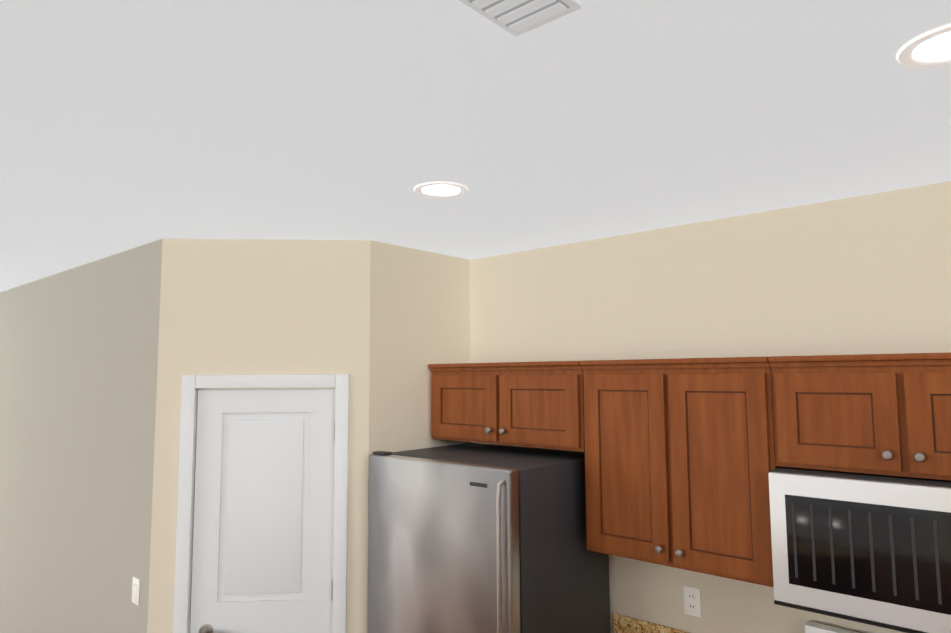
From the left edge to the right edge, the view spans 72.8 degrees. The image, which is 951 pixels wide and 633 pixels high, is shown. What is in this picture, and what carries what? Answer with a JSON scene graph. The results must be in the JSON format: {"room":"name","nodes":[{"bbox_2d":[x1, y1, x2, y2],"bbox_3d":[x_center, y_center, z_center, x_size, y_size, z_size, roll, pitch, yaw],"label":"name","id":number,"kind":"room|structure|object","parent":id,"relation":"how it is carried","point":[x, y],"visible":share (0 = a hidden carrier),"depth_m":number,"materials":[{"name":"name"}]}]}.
{"room":"kitchen","nodes":[
{"label":"kitchen","id":0,"kind":"room"},
{"bbox_2d":[0,239,161,632],"bbox_3d":[-2.552,1.100,3.934,2.967,2.750,0.100,-5,-7,41],"label":"wall","id":1,"kind":"structure","parent":0,"point":[78,363],"depth_m":3.59,"materials":[{"name":"beige paint"}]},
{"bbox_2d":[132,577,139,604],"bbox_3d":[-1.572,1.268,2.982,0.072,0.115,0.009,-5,-7,41],"label":"light switch","id":2,"kind":"object","parent":1,"relation":"attached to","point":[135,589],"visible":1,"depth_m":2.97,"materials":[{"name":"white plastic"}]},
{"bbox_2d":[147,239,370,632],"bbox_3d":[-0.987,1.006,3.004,0.975,2.750,0.100,0,-5,-4],"label":"wall","id":3,"kind":"structure","parent":0,"point":[259,307],"depth_m":3.04,"materials":[{"name":"paint"}]},
{"bbox_2d":[173,374,348,632],"bbox_3d":[-0.973,1.325,2.966,0.764,2.107,0.118,0,-5,-4],"label":"door frame","id":4,"kind":"structure","parent":3,"relation":"attached to","point":[193,384],"depth_m":2.96,"materials":[{"name":"white paint"}]},
{"bbox_2d":[190,388,334,632],"bbox_3d":[-0.969,1.349,2.926,0.635,2.029,0.088,0,-5,-4],"label":"pantry door","id":5,"kind":"structure","parent":3,"relation":"in","point":[262,560],"depth_m":2.98,"materials":[{"name":"white paint"}]},
{"bbox_2d":[367,240,470,614],"bbox_3d":[-0.317,1.030,3.304,0.150,2.750,0.718,-5,-7,41],"label":"wall","id":6,"kind":"structure","parent":0,"point":[419,311],"depth_m":3.26,"materials":[{"name":"paint"}]},
{"bbox_2d":[0,0,950,291],"bbox_3d":[-2.546,-0.603,0.954,7.108,0.100,7.588,-5,-7,41],"label":"ceiling","id":7,"kind":"structure","parent":0,"point":[128,124],"depth_m":1.65,"materials":[{"name":"paint"}]},
{"bbox_2d":[414,182,467,197],"bbox_3d":[-0.121,-0.443,2.267,0.192,0.005,0.192,-5,-7,41],"label":"recessed light","id":8,"kind":"object","parent":7,"relation":"in","point":[440,189],"visible":0.96,"depth_m":2.26,"materials":[{"name":"white plastic"}]},
{"bbox_2d":[459,0,581,36],"bbox_3d":[0.011,-0.552,1.048,0.148,0.012,0.370,-5,-7,41],"label":"ceiling vent","id":9,"kind":"object","parent":7,"relation":"in","point":[515,18],"visible":1,"depth_m":1.14,"materials":[{"name":"grey metal"}]},
{"bbox_2d":[896,24,950,67],"bbox_3d":[0.949,-0.539,1.281,0.192,0.005,0.192,-5,-7,41],"label":"recessed light","id":10,"kind":"object","parent":7,"relation":"in","point":[930,49],"visible":1,"depth_m":1.30,"materials":[{"name":"white plastic"}]},
{"bbox_2d":[470,181,950,632],"bbox_3d":[1.250,0.945,2.476,3.602,2.750,0.100,-5,-7,41],"label":"wall","id":11,"kind":"structure","parent":0,"point":[866,274],"depth_m":2.65,"materials":[{"name":"paint"}]},
{"bbox_2d":[428,361,584,451],"bbox_3d":[0.202,0.418,3.138,0.910,0.383,0.357,-5,-7,41],"label":"upper cabinet","id":12,"kind":"object","parent":11,"relation":"attached to","point":[534,404],"visible":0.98,"depth_m":2.98,"materials":[{"name":"brown wood"}]},
{"bbox_2d":[580,357,780,586],"bbox_3d":[0.832,0.565,2.569,0.761,0.786,0.357,-5,-7,41],"label":"upper cabinet","id":13,"kind":"object","parent":11,"relation":"attached to","point":[680,463],"visible":0.96,"depth_m":2.42,"materials":[{"name":"brown wood"}]},
{"bbox_2d":[683,586,700,617],"bbox_3d":[0.902,1.188,2.689,0.072,0.115,0.009,-5,-7,41],"label":"outlet","id":14,"kind":"object","parent":11,"relation":"attached to","point":[692,602],"visible":1,"depth_m":2.69,"materials":[{"name":"white plastic"}]},
{"bbox_2d":[768,352,950,480],"bbox_3d":[1.404,0.312,2.087,0.760,0.376,0.357,-5,-7,41],"label":"upper cabinet","id":15,"kind":"object","parent":11,"relation":"attached to","point":[884,414],"visible":1,"depth_m":2.04,"materials":[{"name":"brown wood"}]},
{"bbox_2d":[768,466,950,632],"bbox_3d":[1.374,0.715,2.013,0.754,0.428,0.452,-5,-7,41],"label":"over-the-range microwave","id":16,"kind":"object","parent":15,"relation":"attached to","point":[871,549],"visible":0.94,"depth_m":1.95,"materials":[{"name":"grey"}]},
{"bbox_3d":[-2.530,2.235,0.695,7.108,0.100,7.588,-5,-7,41],"label":"floor","id":17,"kind":"structure","parent":0,"visible":0},
{"bbox_2d":[367,443,609,632],"bbox_3d":[0.036,1.489,2.867,0.830,1.752,0.786,-5,-7,41],"label":"refrigerator","id":18,"kind":"object","parent":17,"relation":"on","point":[475,538],"visible":0.96,"depth_m":2.65,"materials":[{"name":"grey metal"}]},
{"bbox_2d":[805,621,859,632],"bbox_3d":[1.276,1.668,1.809,0.758,1.190,0.731,-5,-7,41],"label":"range","id":19,"kind":"object","parent":17,"relation":"on","point":[812,627],"visible":1,"depth_m":2.32,"materials":[{"name":"silver metal"}]},
{"bbox_3d":[0.743,1.869,2.340,0.757,0.891,0.649,-5,-7,41],"label":"base cabinet","id":20,"kind":"object","parent":17,"relation":"on","visible":0},
{"bbox_2d":[614,613,688,632],"bbox_3d":[0.724,1.358,2.406,0.807,0.132,0.643,-5,-7,41],"label":"countertop","id":21,"kind":"structure","parent":20,"relation":"on","point":[624,624],"depth_m":2.83,"materials":[{"name":"beige stone"}]}
]}

